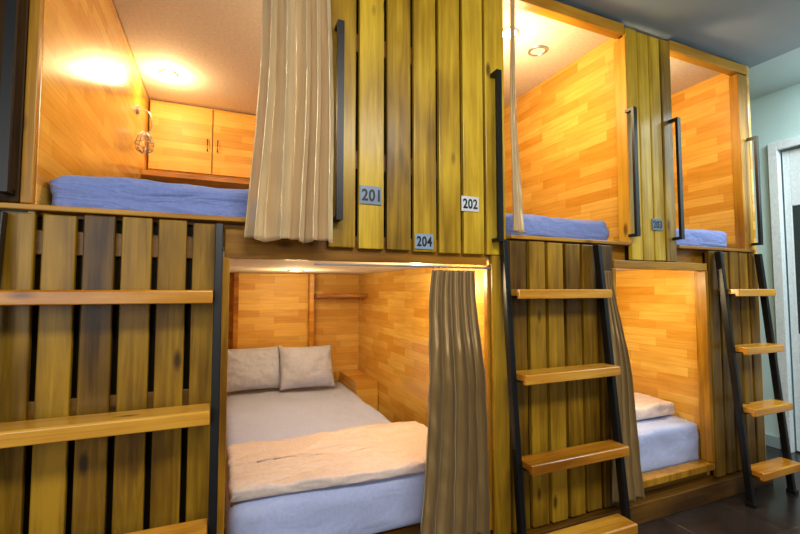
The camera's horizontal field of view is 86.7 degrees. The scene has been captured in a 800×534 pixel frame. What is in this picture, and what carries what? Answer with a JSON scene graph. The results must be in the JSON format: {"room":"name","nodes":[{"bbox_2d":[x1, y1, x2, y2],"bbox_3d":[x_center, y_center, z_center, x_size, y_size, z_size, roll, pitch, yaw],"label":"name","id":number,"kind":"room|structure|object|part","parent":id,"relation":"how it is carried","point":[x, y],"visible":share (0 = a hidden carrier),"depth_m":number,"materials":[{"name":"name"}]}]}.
{"room":"dormitory","nodes":[
{"label":"dormitory","id":0,"kind":"room"},
{"bbox_2d":[112,0,799,99],"bbox_3d":[-0.137,-1.405,0.399,6.000,0.100,6.700,1,-3,-23],"label":"ceiling","id":1,"kind":"structure","parent":0,"point":[749,33],"depth_m":2.18,"materials":[{"name":"grey paint"}]},
{"bbox_2d":[638,445,799,533],"bbox_3d":[0.231,1.149,0.417,6.800,0.050,6.700,1,-3,-23],"label":"floor","id":2,"kind":"structure","parent":0,"point":[778,510],"depth_m":2.06,"materials":[{"name":"black tile"}]},
{"bbox_2d":[0,211,223,533],"bbox_3d":[-0.786,0.506,1.122,0.572,1.310,0.210,1,-3,-23],"label":"ladder","id":3,"kind":"object","parent":2,"relation":"on","point":[59,429],"visible":1,"depth_m":1.15,"materials":[{"name":"brown wood"}]},
{"bbox_3d":[-1.042,0.502,1.035,0.024,1.310,0.169,1,-3,-23],"label":"rail","id":4,"kind":"part","parent":3,"relation":"part of","materials":[{"name":"black metal"}]},
{"bbox_3d":[-0.545,0.513,1.246,0.024,1.310,0.169,1,-3,-23],"label":"rail","id":5,"kind":"part","parent":3,"relation":"part of","materials":[{"name":"black metal"}]},
{"bbox_2d":[0,0,510,533],"bbox_3d":[-0.795,0.000,2.357,1.875,2.455,2.105,1,-3,-23],"label":"bunk","id":6,"kind":"object","parent":2,"relation":"on","point":[418,84],"visible":0.61,"depth_m":1.58,"materials":[{"name":"brown wood"}]},
{"bbox_3d":[-1.163,-0.728,1.163,0.235,1.100,0.022,1,-3,-23],"label":"slat panel","id":7,"kind":"part","parent":6,"relation":"part of","materials":[{"name":"brown wood"}]},
{"bbox_3d":[-1.041,-0.705,1.213,0.027,1.060,0.025,1,-3,-23],"label":"jamb post","id":8,"kind":"part","parent":6,"relation":"part of","materials":[{"name":"brown wood"}]},
{"bbox_3d":[-0.926,0.458,1.199,0.743,1.222,0.023,1,-3,-23],"label":"slat panel","id":9,"kind":"part","parent":6,"relation":"part of","materials":[{"name":"brown wood"}]},
{"bbox_3d":[-0.933,0.411,1.218,0.750,0.070,0.014,1,-3,-23],"label":"cross rail","id":10,"kind":"part","parent":6,"relation":"part of","materials":[{"name":"brown wood"}]},
{"bbox_3d":[-0.933,-0.068,1.244,0.750,0.070,0.014,1,-3,-23],"label":"cross rail","id":11,"kind":"part","parent":6,"relation":"part of","materials":[{"name":"brown wood"}]},
{"bbox_2d":[134,105,154,153],"bbox_3d":[-1.526,-0.827,2.541,0.106,0.310,0.136,1,-3,-23],"label":"reading lamp","id":12,"kind":"object","parent":6,"relation":"attached to","point":[138,109],"visible":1,"depth_m":2.53,"materials":[{"name":"metal"}]},
{"bbox_3d":[-1.519,-0.739,2.522,0.105,0.134,0.105,1,-3,-23],"label":"lamp shade","id":13,"kind":"part","parent":12,"relation":"part of","materials":[{"name":"metal"}]},
{"bbox_3d":[-1.537,-0.869,2.563,0.077,0.176,0.045,-2,-4,29],"label":"arm","id":14,"kind":"part","parent":12,"relation":"part of","materials":[{"name":"metal"}]},
{"bbox_2d":[49,175,248,225],"bbox_3d":[-0.660,-0.165,2.332,1.565,0.138,1.720,1,-3,-23],"label":"mattress","id":15,"kind":"object","parent":6,"relation":"on","point":[119,193],"visible":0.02,"depth_m":1.35,"materials":[{"name":"blue fabric"}]},
{"bbox_2d":[159,69,177,78],"bbox_3d":[-1.435,-1.194,2.631,0.108,0.010,0.108,1,-3,-23],"label":"recessed light","id":16,"kind":"object","parent":6,"relation":"attached to","point":[168,73],"visible":1,"depth_m":2.62,"materials":[{"name":"metal"}]},
{"bbox_2d":[141,170,249,188],"bbox_3d":[-1.009,-0.583,3.201,1.575,0.030,0.375,1,-3,-23],"label":"wall shelf","id":17,"kind":"object","parent":6,"relation":"attached to","point":[214,182],"visible":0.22,"depth_m":2.90,"materials":[{"name":"brown wood"}]},
{"bbox_2d":[148,100,255,179],"bbox_3d":[-1.047,-0.905,3.306,1.575,0.505,0.184,1,-3,-23],"label":"upper cabinet","id":18,"kind":"object","parent":6,"relation":"attached to","point":[191,140],"visible":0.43,"depth_m":3.07,"materials":[{"name":"brown wood"}]},
{"bbox_3d":[-1.561,-0.920,3.030,0.398,0.485,0.018,1,-3,-23],"label":"door","id":19,"kind":"part","parent":18,"relation":"part of","materials":[{"name":"brown wood"}]},
{"bbox_3d":[-1.192,-0.911,3.186,0.387,0.485,0.018,1,-3,-23],"label":"door","id":20,"kind":"part","parent":18,"relation":"part of","materials":[{"name":"brown wood"}]},
{"bbox_3d":[-0.573,0.512,1.365,0.023,1.085,0.048,1,-3,-23],"label":"jamb post","id":21,"kind":"part","parent":6,"relation":"part of","materials":[{"name":"brown wood"}]},
{"bbox_3d":[-0.992,0.584,3.314,0.525,1.063,0.065,1,-3,-23],"label":"wall panel","id":22,"kind":"part","parent":6,"relation":"part of","materials":[{"name":"brown wood"}]},
{"bbox_2d":[244,0,333,243],"bbox_3d":[-0.571,-0.653,1.321,0.752,1.134,0.072,1,-3,-24],"label":"curtain","id":23,"kind":"object","parent":6,"relation":"hanging from","point":[290,195],"visible":1,"depth_m":1.41,"materials":[{"name":"fabric"}]},
{"bbox_3d":[-1.093,0.062,3.356,1.640,2.440,0.030,1,-3,-23],"label":"panel","id":24,"kind":"part","parent":6,"relation":"part of","materials":[{"name":"brown wood"}]},
{"bbox_2d":[287,270,303,271],"bbox_3d":[-0.680,0.025,2.756,0.108,0.010,0.108,1,-3,-23],"label":"recessed light","id":25,"kind":"object","parent":6,"relation":"attached to","point":[287,270],"visible":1,"depth_m":2.73,"materials":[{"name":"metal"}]},
{"bbox_2d":[224,381,424,533],"bbox_3d":[-0.527,0.960,2.416,0.888,0.213,1.853,1,-3,-23],"label":"mattress","id":26,"kind":"object","parent":6,"relation":"on","point":[264,414],"visible":0.62,"depth_m":1.65,"materials":[{"name":"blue fabric"}]},
{"bbox_2d":[227,345,281,391],"bbox_3d":[-1.057,0.725,3.031,0.434,0.288,0.192,1,-3,-23],"label":"pillow","id":27,"kind":"object","parent":26,"relation":"on","point":[252,368],"visible":0.88,"depth_m":2.99,"materials":[{"name":"grey fabric"}]},
{"bbox_2d":[278,344,335,390],"bbox_3d":[-0.684,0.729,3.113,0.408,0.286,0.210,1,-3,-23],"label":"pillow","id":28,"kind":"object","parent":26,"relation":"on","point":[311,366],"visible":1,"depth_m":3.06,"materials":[{"name":"grey fabric"}]},
{"bbox_2d":[226,421,427,502],"bbox_3d":[-0.234,0.794,1.819,0.943,0.051,0.540,1,-3,-23],"label":"duvet","id":29,"kind":"object","parent":26,"relation":"on","point":[256,469],"visible":0.87,"depth_m":1.70,"materials":[{"name":"beige fabric"}]},
{"bbox_3d":[-0.110,-0.066,1.604,1.023,0.095,0.029,1,-3,-23],"label":"header rail","id":30,"kind":"part","parent":6,"relation":"part of","materials":[{"name":"brown wood"}]},
{"bbox_2d":[360,185,380,204],"bbox_3d":[-0.108,-0.266,1.569,0.084,0.068,0.004,1,-3,-23],"label":"number plate","id":31,"kind":"object","parent":6,"relation":"attached to","point":[368,194],"visible":1,"depth_m":1.57,"materials":[{"name":"metal"}]},
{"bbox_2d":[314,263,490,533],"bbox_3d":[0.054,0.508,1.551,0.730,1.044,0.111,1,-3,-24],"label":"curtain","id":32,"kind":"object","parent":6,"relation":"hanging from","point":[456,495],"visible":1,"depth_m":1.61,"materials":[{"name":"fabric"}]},
{"bbox_3d":[0.038,-0.003,1.615,0.730,0.008,0.008,1,-3,-23],"label":"rod","id":33,"kind":"part","parent":32,"relation":"part of","materials":[{"name":"metal"}]},
{"bbox_3d":[0.096,-0.654,1.693,0.767,1.198,0.023,1,-3,-23],"label":"slat panel","id":34,"kind":"part","parent":6,"relation":"part of","materials":[{"name":"brown wood"}]},
{"bbox_3d":[0.109,-0.843,1.729,0.715,0.070,0.014,1,-3,-23],"label":"cross rail","id":35,"kind":"part","parent":6,"relation":"part of","materials":[{"name":"wood"}]},
{"bbox_3d":[0.109,-0.393,1.705,0.715,0.070,0.014,1,-3,-23],"label":"cross rail","id":36,"kind":"part","parent":6,"relation":"part of","materials":[{"name":"wood"}]},
{"bbox_2d":[415,233,432,249],"bbox_3d":[0.094,-0.099,1.646,0.078,0.060,0.004,1,-3,-23],"label":"number plate","id":37,"kind":"object","parent":6,"relation":"attached to","point":[422,241],"visible":1,"depth_m":1.64,"materials":[{"name":"grey plastic"}]},
{"bbox_2d":[461,196,478,211],"bbox_3d":[0.288,-0.258,1.737,0.082,0.062,0.004,1,-3,-23],"label":"number plate","id":38,"kind":"object","parent":6,"relation":"attached to","point":[468,203],"visible":1,"depth_m":1.74,"materials":[{"name":"white plastic"}]},
{"bbox_3d":[0.373,0.534,1.776,0.025,1.085,0.030,1,-3,-23],"label":"jamb post","id":39,"kind":"part","parent":6,"relation":"part of","materials":[{"name":"brown wood"}]},
{"bbox_3d":[0.417,0.524,1.767,0.079,1.145,0.022,1,-3,-23],"label":"slat panel","id":40,"kind":"part","parent":6,"relation":"part of","materials":[{"name":"brown wood"}]},
{"bbox_2d":[499,239,637,533],"bbox_3d":[0.706,0.541,1.765,0.574,1.310,0.191,1,-3,-23],"label":"ladder","id":41,"kind":"object","parent":2,"relation":"on","point":[541,463],"visible":0.97,"depth_m":1.73,"materials":[{"name":"brown wood"}]},
{"bbox_3d":[0.450,0.537,1.679,0.026,1.310,0.151,1,-3,-18],"label":"rail","id":42,"kind":"part","parent":41,"relation":"part of","materials":[{"name":"black metal"}]},
{"bbox_3d":[0.947,0.548,1.889,0.026,1.310,0.151,2,-4,-28],"label":"rail","id":43,"kind":"part","parent":41,"relation":"part of","materials":[{"name":"black metal"}]},
{"bbox_2d":[503,0,773,533],"bbox_3d":[0.900,0.039,3.076,1.802,2.455,2.105,1,-3,-23],"label":"bunk","id":44,"kind":"object","parent":2,"relation":"on","point":[618,126],"visible":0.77,"depth_m":2.30,"materials":[{"name":"brown wood"}]},
{"bbox_2d":[503,27,519,39],"bbox_3d":[0.568,-1.217,2.211,0.108,0.010,0.108,1,-3,-23],"label":"recessed light","id":45,"kind":"object","parent":44,"relation":"attached to","point":[506,31],"visible":0.53,"depth_m":2.20,"materials":[{"name":"metal"}]},
{"bbox_2d":[510,0,523,233],"bbox_3d":[0.501,-0.657,1.828,0.054,1.031,0.026,1,-3,-23],"label":"curtain","id":46,"kind":"object","parent":44,"relation":"hanging from","point":[518,218],"visible":1,"depth_m":1.81,"materials":[{"name":"beige fabric"}]},
{"bbox_2d":[528,45,547,56],"bbox_3d":[0.771,-1.208,2.373,0.108,0.010,0.108,1,-3,-23],"label":"recessed light","id":47,"kind":"object","parent":44,"relation":"attached to","point":[538,49],"visible":1,"depth_m":2.37,"materials":[{"name":"metal"}]},
{"bbox_2d":[506,213,608,244],"bbox_3d":[0.397,-0.136,2.877,0.678,0.139,1.902,1,-3,-23],"label":"mattress","id":48,"kind":"object","parent":44,"relation":"on","point":[534,225],"visible":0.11,"depth_m":2.02,"materials":[{"name":"blue fabric"}]},
{"bbox_3d":[0.742,0.499,1.905,0.600,1.218,0.023,1,-3,-23],"label":"slat panel","id":49,"kind":"part","parent":44,"relation":"part of","materials":[{"name":"brown wood"}]},
{"bbox_3d":[0.792,-1.219,2.040,0.738,0.055,0.050,1,-3,-23],"label":"rail","id":50,"kind":"part","parent":44,"relation":"part of","materials":[{"name":"brown wood"}]},
{"bbox_3d":[1.026,0.522,2.050,0.020,1.026,0.060,1,-3,-23],"label":"jamb post","id":51,"kind":"part","parent":44,"relation":"part of","materials":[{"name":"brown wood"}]},
{"bbox_3d":[1.136,-0.647,2.156,0.022,1.054,0.068,1,-3,-23],"label":"jamb post","id":52,"kind":"part","parent":44,"relation":"part of","materials":[{"name":"brown wood"}]},
{"bbox_2d":[604,271,644,502],"bbox_3d":[1.046,0.545,1.961,0.191,1.056,0.068,1,-3,-11],"label":"curtain","id":53,"kind":"object","parent":44,"relation":"hanging from","point":[625,389],"visible":0.76,"depth_m":1.95,"materials":[{"name":"beige fabric"}]},
{"bbox_3d":[1.299,-0.625,2.203,0.335,1.194,0.023,1,-3,-23],"label":"slat panel","id":54,"kind":"part","parent":44,"relation":"part of","materials":[{"name":"brown wood"}]},
{"bbox_2d":[652,218,662,230],"bbox_3d":[1.319,-0.218,2.174,0.075,0.060,0.004,1,-3,-23],"label":"number plate","id":55,"kind":"object","parent":44,"relation":"attached to","point":[656,223],"visible":1,"depth_m":2.17,"materials":[{"name":"metal"}]},
{"bbox_3d":[1.348,-0.006,2.209,0.705,0.040,0.050,1,-3,-23],"label":"header rail","id":56,"kind":"part","parent":44,"relation":"part of","materials":[{"name":"brown wood"}]},
{"bbox_2d":[637,415,698,472],"bbox_3d":[0.980,1.001,3.072,0.690,0.224,1.887,1,-3,-23],"label":"mattress","id":57,"kind":"object","parent":44,"relation":"on","point":[668,440],"visible":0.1,"depth_m":2.26,"materials":[{"name":"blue fabric"}]},
{"bbox_2d":[634,392,674,419],"bbox_3d":[1.120,0.827,2.752,0.660,0.085,0.949,1,-3,-23],"label":"duvet","id":58,"kind":"object","parent":57,"relation":"on","point":[646,406],"visible":0.11,"depth_m":2.41,"materials":[{"name":"beige fabric"}]},
{"bbox_2d":[621,229,726,250],"bbox_3d":[1.203,-0.118,3.218,0.867,0.139,1.897,1,-3,-23],"label":"mattress","id":59,"kind":"object","parent":44,"relation":"on","point":[698,237],"visible":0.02,"depth_m":2.42,"materials":[{"name":"blue fabric"}]},
{"bbox_3d":[1.347,1.061,2.160,0.710,0.035,0.067,1,-3,-23],"label":"bed sill","id":60,"kind":"part","parent":44,"relation":"part of","materials":[{"name":"brown wood"}]},
{"bbox_3d":[1.667,0.536,2.321,0.022,1.026,0.062,1,-3,-23],"label":"jamb post","id":61,"kind":"part","parent":44,"relation":"part of","materials":[{"name":"brown wood"}]},
{"bbox_3d":[1.768,-1.196,2.454,0.686,0.055,0.050,1,-3,-23],"label":"rail","id":62,"kind":"part","parent":44,"relation":"part of","materials":[{"name":"brown wood"}]},
{"bbox_3d":[1.900,0.522,2.397,0.453,1.222,0.023,1,-3,-23],"label":"slat panel","id":63,"kind":"part","parent":44,"relation":"part of","materials":[{"name":"brown wood"}]},
{"bbox_3d":[2.044,-0.627,2.540,0.088,1.054,0.049,1,-3,-23],"label":"jamb post","id":64,"kind":"part","parent":44,"relation":"part of","materials":[{"name":"brown wood"}]},
{"bbox_3d":[1.707,0.059,3.448,0.025,2.455,2.050,1,-3,-23],"label":"panel","id":65,"kind":"part","parent":44,"relation":"part of","materials":[{"name":"brown wood"}]},
{"bbox_2d":[714,251,799,508],"bbox_3d":[1.946,0.570,2.297,0.402,1.310,0.178,1,-3,-23],"label":"ladder","id":66,"kind":"object","parent":2,"relation":"on","point":[777,467],"visible":1,"depth_m":2.27,"materials":[{"name":"black metal"}]},
{"bbox_3d":[1.768,0.567,2.243,0.024,1.310,0.140,1,-3,-23],"label":"rail","id":67,"kind":"part","parent":66,"relation":"part of","materials":[{"name":"black metal"}]},
{"bbox_3d":[2.109,0.575,2.387,0.024,1.310,0.140,1,-3,-23],"label":"rail","id":68,"kind":"part","parent":66,"relation":"part of","materials":[{"name":"black metal"}]},
{"bbox_2d":[750,83,799,450],"bbox_3d":[3.273,-0.061,1.699,0.150,2.505,6.560,1,-3,-23],"label":"wall","id":69,"kind":"structure","parent":0,"point":[775,116],"depth_m":3.02,"materials":[{"name":"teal paint"}]},
{"bbox_2d":[765,433,780,448],"bbox_3d":[2.275,1.266,3.771,0.015,0.080,1.820,1,-3,-23],"label":"baseboard","id":70,"kind":"structure","parent":69,"relation":"attached to","point":[772,441],"depth_m":2.97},
{"bbox_2d":[749,47,799,100],"bbox_3d":[2.993,-1.349,1.726,0.800,0.070,6.700,1,-3,-23],"label":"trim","id":71,"kind":"structure","parent":69,"relation":"attached to","point":[778,73],"depth_m":2.77,"materials":[{"name":"white paint"}]},
{"bbox_2d":[767,142,794,452],"bbox_3d":[2.652,0.190,2.953,0.045,2.140,0.055,1,-3,-23],"label":"trim","id":72,"kind":"structure","parent":69,"relation":"attached to","point":[774,159],"depth_m":2.94,"materials":[{"name":"white paint"}]},
{"bbox_2d":[777,136,799,150],"bbox_3d":[2.833,-0.872,2.584,0.045,0.060,0.870,1,-3,-23],"label":"trim","id":73,"kind":"structure","parent":69,"relation":"attached to","point":[792,142],"depth_m":2.91,"materials":[{"name":"white paint"}]},
{"bbox_2d":[782,148,799,451],"bbox_3d":[2.861,0.198,2.538,0.103,2.060,0.860,1,-3,-23],"label":"door","id":74,"kind":"structure","parent":69,"relation":"in","point":[790,159],"depth_m":2.91,"materials":[{"name":"white paint"}]},
{"bbox_3d":[2.867,-0.002,2.554,0.008,0.876,0.771,1,-3,-23],"label":"glass pane","id":75,"kind":"part","parent":74,"relation":"part of","materials":[{"name":"glass"}]}
]}

